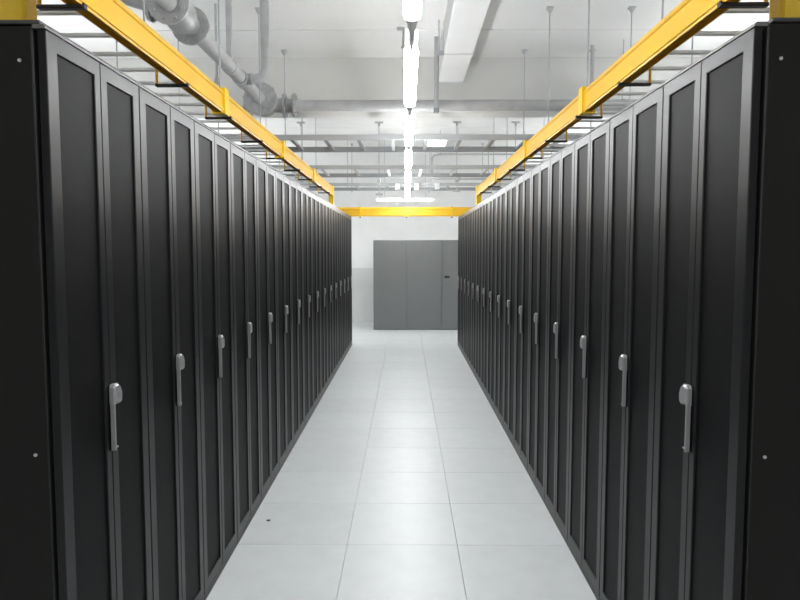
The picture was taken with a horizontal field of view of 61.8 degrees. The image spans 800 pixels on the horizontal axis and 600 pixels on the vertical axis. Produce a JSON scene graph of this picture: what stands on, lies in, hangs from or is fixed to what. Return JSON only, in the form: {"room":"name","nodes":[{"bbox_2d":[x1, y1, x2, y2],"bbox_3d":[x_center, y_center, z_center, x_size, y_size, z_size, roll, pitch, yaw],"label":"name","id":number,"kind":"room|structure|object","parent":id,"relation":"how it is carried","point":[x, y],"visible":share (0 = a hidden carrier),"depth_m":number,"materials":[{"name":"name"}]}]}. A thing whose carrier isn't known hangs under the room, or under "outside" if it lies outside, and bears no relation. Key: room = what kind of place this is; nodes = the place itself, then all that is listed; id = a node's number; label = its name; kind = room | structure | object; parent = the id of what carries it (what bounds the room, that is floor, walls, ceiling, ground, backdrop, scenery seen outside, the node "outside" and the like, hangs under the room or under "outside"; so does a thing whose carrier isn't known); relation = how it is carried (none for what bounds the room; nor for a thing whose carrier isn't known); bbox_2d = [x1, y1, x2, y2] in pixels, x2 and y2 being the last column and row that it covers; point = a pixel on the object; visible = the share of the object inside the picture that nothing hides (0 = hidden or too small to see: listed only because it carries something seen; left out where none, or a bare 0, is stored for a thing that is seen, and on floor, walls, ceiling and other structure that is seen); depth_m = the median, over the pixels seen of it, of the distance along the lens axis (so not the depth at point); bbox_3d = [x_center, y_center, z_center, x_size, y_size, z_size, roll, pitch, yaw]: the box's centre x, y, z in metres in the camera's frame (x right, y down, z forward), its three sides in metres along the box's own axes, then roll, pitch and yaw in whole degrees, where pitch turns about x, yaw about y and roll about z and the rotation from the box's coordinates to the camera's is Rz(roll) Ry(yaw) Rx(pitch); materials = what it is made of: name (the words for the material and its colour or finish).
{"room":"server room","nodes":[
{"label":"server room","id":0,"kind":"room"},
{"bbox_2d":[0,0,36,19],"bbox_3d":[-2.010,-1.029,2.781,0.970,0.468,0.098,0,4,1],"label":"trough","id":1,"kind":"object","parent":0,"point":[9,9],"visible":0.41,"depth_m":2.72,"materials":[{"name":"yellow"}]},
{"bbox_2d":[206,322,596,599],"bbox_3d":[0.007,1.432,3.163,10.400,0.120,24.100,0,4,1],"label":"floor","id":2,"kind":"structure","parent":0,"point":[403,481],"depth_m":4.26,"materials":[{"name":"tile"}]},
{"bbox_2d":[0,20,152,599],"bbox_3d":[-1.440,0.355,2.082,1.122,2.188,0.603,0,4,1],"label":"rack","id":3,"kind":"object","parent":2,"relation":"on","point":[75,521],"visible":1,"depth_m":1.83,"materials":[{"name":"black metal"}]},
{"bbox_2d":[134,80,203,599],"bbox_3d":[-1.435,0.311,2.683,1.122,2.188,0.598,0,4,1],"label":"rack","id":4,"kind":"object","parent":2,"relation":"on","point":[167,158],"visible":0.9,"depth_m":2.63,"materials":[{"name":"black metal"}]},
{"bbox_2d":[191,116,236,599],"bbox_3d":[-1.430,0.267,3.281,1.122,2.188,0.598,0,4,1],"label":"rack","id":5,"kind":"object","parent":2,"relation":"on","point":[211,148],"visible":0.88,"depth_m":3.25,"materials":[{"name":"black metal"}]},
{"bbox_2d":[228,139,260,543],"bbox_3d":[-1.424,0.223,3.880,1.122,2.188,0.598,0,4,1],"label":"rack","id":6,"kind":"object","parent":2,"relation":"on","point":[242,162],"visible":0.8,"depth_m":3.85,"materials":[{"name":"black metal"}]},
{"bbox_2d":[255,156,278,501],"bbox_3d":[-1.419,0.179,4.478,1.122,2.188,0.598,0,4,1],"label":"rack","id":7,"kind":"object","parent":2,"relation":"on","point":[265,173],"visible":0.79,"depth_m":4.44,"materials":[{"name":"black metal"}]},
{"bbox_2d":[273,167,292,470],"bbox_3d":[-1.414,0.135,5.076,1.122,2.188,0.598,0,4,1],"label":"rack","id":8,"kind":"object","parent":2,"relation":"on","point":[282,182],"visible":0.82,"depth_m":5.05,"materials":[{"name":"black metal"}]},
{"bbox_2d":[290,178,303,446],"bbox_3d":[-1.408,0.091,5.675,1.122,2.188,0.598,0,4,1],"label":"rack","id":9,"kind":"object","parent":2,"relation":"on","point":[295,188],"visible":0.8,"depth_m":5.65,"materials":[{"name":"black metal"}]},
{"bbox_2d":[301,185,312,427],"bbox_3d":[-1.403,0.047,6.273,1.122,2.188,0.598,0,4,1],"label":"rack","id":10,"kind":"object","parent":2,"relation":"on","point":[306,194],"visible":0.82,"depth_m":6.24,"materials":[{"name":"black metal"}]},
{"bbox_2d":[311,191,320,411],"bbox_3d":[-1.397,0.003,6.872,1.122,2.188,0.598,0,4,1],"label":"rack","id":11,"kind":"object","parent":2,"relation":"on","point":[314,198],"visible":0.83,"depth_m":6.86,"materials":[{"name":"black metal"}]},
{"bbox_2d":[319,196,326,397],"bbox_3d":[-1.392,-0.041,7.470,1.122,2.188,0.598,0,4,1],"label":"rack","id":12,"kind":"object","parent":2,"relation":"on","point":[322,203],"visible":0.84,"depth_m":7.45,"materials":[{"name":"black metal"}]},
{"bbox_2d":[325,200,332,387],"bbox_3d":[-1.387,-0.085,8.068,1.122,2.188,0.598,0,4,1],"label":"rack","id":13,"kind":"object","parent":2,"relation":"on","point":[328,205],"visible":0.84,"depth_m":8.04,"materials":[{"name":"black metal"}]},
{"bbox_2d":[332,205,337,376],"bbox_3d":[-1.381,-0.128,8.667,1.122,2.188,0.598,0,4,1],"label":"rack","id":14,"kind":"object","parent":2,"relation":"on","point":[334,209],"visible":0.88,"depth_m":8.65,"materials":[{"name":"black metal"}]},
{"bbox_2d":[336,207,341,367],"bbox_3d":[-1.376,-0.172,9.265,1.122,2.188,0.598,0,4,1],"label":"rack","id":15,"kind":"object","parent":2,"relation":"on","point":[339,262],"visible":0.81,"depth_m":9.24,"materials":[{"name":"black metal"}]},
{"bbox_2d":[341,210,345,361],"bbox_3d":[-1.371,-0.216,9.863,1.122,2.188,0.598,0,4,1],"label":"rack","id":16,"kind":"object","parent":2,"relation":"on","point":[342,212],"visible":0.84,"depth_m":9.84,"materials":[{"name":"black metal"}]},
{"bbox_2d":[344,212,348,354],"bbox_3d":[-1.365,-0.260,10.462,1.122,2.188,0.598,0,4,1],"label":"rack","id":17,"kind":"object","parent":2,"relation":"on","point":[346,214],"visible":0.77,"depth_m":10.51,"materials":[{"name":"black metal"}]},
{"bbox_2d":[348,215,351,348],"bbox_3d":[-1.360,-0.304,11.061,1.122,2.188,0.600,0,4,1],"label":"rack","id":18,"kind":"object","parent":2,"relation":"on","point":[349,216],"visible":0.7,"depth_m":11.08,"materials":[{"name":"black metal"}]},
{"bbox_2d":[373,240,457,329],"bbox_3d":[0.834,-0.321,13.793,2.740,1.822,0.628,0,4,1],"label":"storage cabinet","id":19,"kind":"object","parent":2,"relation":"on","point":[415,282],"visible":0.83,"depth_m":13.51,"materials":[{"name":"grey metal"}]},
{"bbox_2d":[457,215,460,348],"bbox_3d":[1.518,-0.302,11.035,1.122,2.188,0.600,0,4,1],"label":"rack","id":20,"kind":"object","parent":2,"relation":"on","point":[459,217],"visible":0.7,"depth_m":11.02,"materials":[{"name":"black metal"}]},
{"bbox_2d":[460,213,464,355],"bbox_3d":[1.513,-0.258,10.436,1.122,2.188,0.598,0,4,1],"label":"rack","id":21,"kind":"object","parent":2,"relation":"on","point":[462,215],"visible":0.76,"depth_m":10.42,"materials":[{"name":"black metal"}]},
{"bbox_2d":[464,211,467,360],"bbox_3d":[1.507,-0.214,9.838,1.122,2.188,0.598,0,4,1],"label":"rack","id":22,"kind":"object","parent":2,"relation":"on","point":[466,212],"visible":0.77,"depth_m":9.84,"materials":[{"name":"black metal"}]},
{"bbox_2d":[467,208,471,368],"bbox_3d":[1.502,-0.170,9.239,1.122,2.188,0.598,0,4,1],"label":"rack","id":23,"kind":"object","parent":2,"relation":"on","point":[469,305],"visible":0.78,"depth_m":9.25,"materials":[{"name":"black metal"}]},
{"bbox_2d":[471,205,476,377],"bbox_3d":[1.496,-0.127,8.641,1.122,2.188,0.598,0,4,1],"label":"rack","id":24,"kind":"object","parent":2,"relation":"on","point":[474,209],"visible":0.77,"depth_m":8.63,"materials":[{"name":"black metal"}]},
{"bbox_2d":[476,201,482,386],"bbox_3d":[1.491,-0.083,8.042,1.122,2.188,0.598,0,4,1],"label":"rack","id":25,"kind":"object","parent":2,"relation":"on","point":[480,205],"visible":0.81,"depth_m":8.04,"materials":[{"name":"black metal"}]},
{"bbox_2d":[481,196,489,397],"bbox_3d":[1.486,-0.039,7.444,1.122,2.188,0.598,0,4,1],"label":"rack","id":26,"kind":"object","parent":2,"relation":"on","point":[485,231],"visible":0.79,"depth_m":7.44,"materials":[{"name":"black metal"}]},
{"bbox_2d":[487,192,496,411],"bbox_3d":[1.480,0.005,6.846,1.122,2.188,0.598,0,4,1],"label":"rack","id":27,"kind":"object","parent":2,"relation":"on","point":[493,198],"visible":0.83,"depth_m":6.84,"materials":[{"name":"black metal"}]},
{"bbox_2d":[495,185,506,426],"bbox_3d":[1.475,0.049,6.247,1.122,2.188,0.598,0,4,1],"label":"rack","id":28,"kind":"object","parent":2,"relation":"on","point":[501,194],"visible":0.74,"depth_m":6.23,"materials":[{"name":"black metal"}]},
{"bbox_2d":[503,178,517,446],"bbox_3d":[1.470,0.093,5.649,1.122,2.188,0.598,0,4,1],"label":"rack","id":29,"kind":"object","parent":2,"relation":"on","point":[511,189],"visible":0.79,"depth_m":5.63,"materials":[{"name":"black metal"}]},
{"bbox_2d":[514,169,531,471],"bbox_3d":[1.464,0.137,5.051,1.122,2.188,0.598,0,4,1],"label":"rack","id":30,"kind":"object","parent":2,"relation":"on","point":[524,189],"visible":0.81,"depth_m":5.04,"materials":[{"name":"black metal"}]},
{"bbox_2d":[528,157,549,502],"bbox_3d":[1.459,0.181,4.452,1.122,2.188,0.598,0,4,1],"label":"rack","id":31,"kind":"object","parent":2,"relation":"on","point":[540,199],"visible":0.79,"depth_m":4.44,"materials":[{"name":"black metal"}]},
{"bbox_2d":[545,140,575,544],"bbox_3d":[1.453,0.225,3.854,1.122,2.188,0.598,0,4,1],"label":"rack","id":32,"kind":"object","parent":2,"relation":"on","point":[562,163],"visible":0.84,"depth_m":3.83,"materials":[{"name":"black metal"}]},
{"bbox_2d":[568,117,610,599],"bbox_3d":[1.448,0.269,3.256,1.122,2.188,0.598,0,4,1],"label":"rack","id":33,"kind":"object","parent":2,"relation":"on","point":[592,149],"visible":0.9,"depth_m":3.22,"materials":[{"name":"black metal"}]},
{"bbox_2d":[600,82,664,599],"bbox_3d":[1.443,0.312,2.657,1.122,2.188,0.598,0,4,1],"label":"rack","id":34,"kind":"object","parent":2,"relation":"on","point":[636,131],"visible":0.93,"depth_m":2.62,"materials":[{"name":"black metal"}]},
{"bbox_2d":[650,17,799,599],"bbox_3d":[1.437,0.356,2.057,1.122,2.188,0.603,0,4,1],"label":"rack","id":35,"kind":"object","parent":2,"relation":"on","point":[726,494],"visible":1,"depth_m":1.82,"materials":[{"name":"black metal"}]},
{"bbox_2d":[37,0,769,146],"bbox_3d":[0.007,-2.198,2.897,10.800,0.760,24.500,0,4,1],"label":"ceiling","id":36,"kind":"structure","parent":0,"point":[336,49],"depth_m":7.61,"materials":[{"name":"white paint"}]},
{"bbox_2d":[37,0,316,185],"bbox_3d":[-1.675,-1.987,4.933,0.804,1.178,12.500,0,4,1],"label":"ladder","id":37,"kind":"object","parent":36,"relation":"hanging from","point":[39,13],"visible":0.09,"depth_m":4.83,"materials":[{"name":"white metal"}]},
{"bbox_2d":[36,0,333,204],"bbox_3d":[-1.270,-1.299,5.081,0.187,0.358,12.698,0,4,1],"label":"cable tray","id":38,"kind":"object","parent":37,"relation":"hanging from","point":[113,17],"visible":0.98,"depth_m":3.69,"materials":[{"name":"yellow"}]},
{"bbox_2d":[214,3,218,83],"bbox_3d":[-1.655,-2.306,6.013,0.057,0.700,0.060,0,4,1],"label":"hanging rod","id":39,"kind":"object","parent":36,"relation":"hanging from","point":[216,80],"visible":0.83,"depth_m":6.00,"materials":[{"name":"metal"}]},
{"bbox_2d":[120,0,637,117],"bbox_3d":[0.349,-2.018,3.040,4.718,0.840,8.365,0,4,1],"label":"pipe","id":40,"kind":"object","parent":36,"relation":"hanging from","point":[189,24],"visible":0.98,"depth_m":6.34,"materials":[{"name":"metal"}]},
{"bbox_2d":[397,27,403,47],"bbox_3d":[0.007,-2.601,6.628,0.072,0.202,0.040,0,4,1],"label":"ceiling hook","id":41,"kind":"object","parent":36,"relation":"hanging from","point":[398,28],"visible":1,"depth_m":6.62,"materials":[{"name":"grey metal"}]},
{"bbox_2d":[272,121,534,195],"bbox_3d":[0.078,-2.377,10.734,4.700,1.250,1.642,0,4,1],"label":"ladder","id":42,"kind":"object","parent":36,"relation":"hanging from","point":[322,168],"visible":0.64,"depth_m":10.80,"materials":[{"name":"metal"}]},
{"bbox_2d":[377,140,433,200],"bbox_3d":[0.099,-2.572,13.097,1.120,1.246,0.050,0,4,1],"label":"pendant lamp","id":43,"kind":"object","parent":36,"relation":"hanging from","point":[384,198],"visible":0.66,"depth_m":13.12,"materials":[{"name":"plastic"},{"name":"painted metal"}]},
{"bbox_2d":[405,183,409,192],"bbox_3d":[0.119,-2.343,10.286,0.072,1.252,1.675,0,4,1],"label":"pendant lamp","id":44,"kind":"object","parent":36,"relation":"hanging from","point":[407,186],"visible":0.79,"depth_m":10.29,"materials":[{"name":"white"}]},
{"bbox_2d":[405,193,409,200],"bbox_3d":[0.134,-2.466,11.961,0.072,1.252,1.675,0,4,1],"label":"pendant lamp","id":45,"kind":"object","parent":36,"relation":"hanging from","point":[407,195],"visible":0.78,"depth_m":11.98,"materials":[{"name":"white metal"}]},
{"bbox_2d":[405,169,410,182],"bbox_3d":[0.104,-2.220,8.611,0.072,1.252,1.675,0,4,1],"label":"pendant lamp","id":46,"kind":"object","parent":36,"relation":"hanging from","point":[408,171],"visible":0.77,"depth_m":8.58,"materials":[{"name":"white"}]},
{"bbox_2d":[405,146,411,168],"bbox_3d":[0.088,-2.097,6.935,0.072,1.252,1.675,0,4,1],"label":"pendant lamp","id":47,"kind":"object","parent":36,"relation":"hanging from","point":[408,153],"visible":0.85,"depth_m":6.88,"materials":[{"name":"white"}]},
{"bbox_2d":[405,34,413,145],"bbox_3d":[0.073,-1.974,5.260,0.072,1.252,1.675,0,4,1],"label":"pendant lamp","id":48,"kind":"object","parent":36,"relation":"hanging from","point":[409,119],"visible":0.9,"depth_m":5.16,"materials":[{"name":"white"}]},
{"bbox_2d":[405,116,413,145],"bbox_3d":[0.075,-1.387,5.538,0.072,0.038,1.205,0,4,1],"label":"diffuser","id":49,"kind":"object","parent":48,"relation":"attached to","point":[409,123],"depth_m":5.38,"materials":[{"name":"white"}]},
{"bbox_2d":[269,140,551,191],"bbox_3d":[0.101,-2.692,13.313,6.400,0.998,1.050,0,4,1],"label":"ladder","id":50,"kind":"object","parent":36,"relation":"hanging from","point":[356,188],"visible":0.3,"depth_m":13.79,"materials":[{"name":"metal"}]},
{"bbox_2d":[395,183,399,189],"bbox_3d":[-0.049,-2.184,12.831,0.090,0.120,0.062,0,4,1],"label":"junction box","id":51,"kind":"object","parent":50,"relation":"attached to","point":[397,185],"visible":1,"depth_m":12.80,"materials":[{"name":"white plastic"}]},
{"bbox_2d":[414,183,418,189],"bbox_3d":[0.321,-2.184,12.827,0.090,0.120,0.062,0,4,1],"label":"junction box","id":52,"kind":"object","parent":50,"relation":"attached to","point":[416,185],"visible":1,"depth_m":12.80,"materials":[{"name":"white plastic"}]},
{"bbox_2d":[435,183,439,189],"bbox_3d":[0.716,-2.184,12.824,0.090,0.120,0.062,0,4,1],"label":"junction box","id":53,"kind":"object","parent":50,"relation":"attached to","point":[437,185],"visible":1,"depth_m":12.79,"materials":[{"name":"white plastic"}]},
{"bbox_2d":[404,20,418,106],"bbox_3d":[0.058,-1.851,3.584,0.072,1.252,1.675,0,4,1],"label":"pendant lamp","id":54,"kind":"object","parent":36,"relation":"hanging from","point":[411,51],"visible":0.99,"depth_m":3.44,"materials":[{"name":"white"}]},
{"bbox_2d":[403,0,421,20],"bbox_3d":[0.043,-1.728,1.909,0.072,1.252,1.675,0,4,1],"label":"pendant lamp","id":55,"kind":"object","parent":36,"relation":"hanging from","point":[411,8],"visible":1,"depth_m":2.67,"materials":[{"name":"white"}]},
{"bbox_2d":[434,36,438,113],"bbox_3d":[0.379,-2.337,6.944,0.056,0.775,0.058,0,4,1],"label":"hanging rod","id":56,"kind":"object","parent":36,"relation":"hanging from","point":[436,57],"visible":0.95,"depth_m":6.93,"materials":[{"name":"grey metal"}]},
{"bbox_2d":[427,140,447,146],"bbox_3d":[0.743,-3.183,13.497,0.400,0.046,0.800,0,4,1],"label":"ceiling light","id":57,"kind":"object","parent":36,"relation":"attached to","point":[435,143],"visible":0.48,"depth_m":13.48,"materials":[{"name":"white"}]},
{"bbox_2d":[438,0,490,82],"bbox_3d":[0.497,-2.184,1.818,0.348,0.330,11.746,0,4,1],"label":"air duct","id":58,"kind":"object","parent":36,"relation":"hanging from","point":[463,21],"visible":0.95,"depth_m":6.04,"materials":[{"name":"white"}]},
{"bbox_2d":[431,130,524,179],"bbox_3d":[1.634,-2.670,12.323,2.117,0.897,0.046,0,4,1],"label":"pipe","id":59,"kind":"object","parent":36,"relation":"hanging from","point":[440,154],"visible":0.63,"depth_m":12.32,"materials":[{"name":"metal"}]},
{"bbox_2d":[590,45,594,83],"bbox_3d":[2.076,-2.520,7.217,0.057,0.450,0.060,0,4,1],"label":"hanging rod","id":60,"kind":"object","parent":36,"relation":"hanging from","point":[592,46],"visible":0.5,"depth_m":7.20,"materials":[{"name":"metal"}]},
{"bbox_2d":[493,0,768,185],"bbox_3d":[1.725,-1.985,4.903,0.804,1.178,12.500,0,4,1],"label":"ladder","id":61,"kind":"object","parent":36,"relation":"hanging from","point":[549,9],"visible":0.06,"depth_m":4.81,"materials":[{"name":"white metal"}]},
{"bbox_2d":[224,134,582,151],"bbox_3d":[0.051,-1.816,7.768,4.700,0.064,0.884,0,4,1],"label":"ladder","id":62,"kind":"object","parent":61,"relation":"attached to","point":[459,137],"visible":0.62,"depth_m":7.34,"materials":[{"name":"grey metal"}]},
{"bbox_2d":[476,0,768,204],"bbox_3d":[1.323,-1.298,5.058,0.187,0.358,12.698,0,4,1],"label":"cable tray","id":63,"kind":"object","parent":61,"relation":"hanging from","point":[689,17],"visible":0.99,"depth_m":3.71,"materials":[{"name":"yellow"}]},
{"bbox_2d":[337,206,472,217],"bbox_3d":[0.083,-1.495,11.370,2.598,0.189,0.092,0,4,1],"label":"trough","id":64,"kind":"object","parent":63,"relation":"attached to","point":[359,211],"visible":0.83,"depth_m":11.34,"materials":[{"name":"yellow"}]},
{"bbox_2d":[250,152,556,267],"bbox_3d":[0.117,-1.371,15.140,10.800,3.960,0.200,0,4,1],"label":"wall","id":65,"kind":"structure","parent":0,"point":[365,229],"depth_m":14.97,"materials":[{"name":"white paint"}]},
{"bbox_2d":[352,268,373,321],"bbox_3d":[0.116,-0.115,15.126,10.400,1.217,0.012,0,4,1],"label":"trim","id":66,"kind":"structure","parent":65,"relation":"attached to","point":[362,278],"depth_m":15.13,"materials":[{"name":"white paint"}]},
{"bbox_2d":[769,0,799,19],"bbox_3d":[2.020,-1.026,2.745,0.970,0.468,0.098,0,4,1],"label":"trough","id":67,"kind":"object","parent":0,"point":[777,8],"visible":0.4,"depth_m":2.69,"materials":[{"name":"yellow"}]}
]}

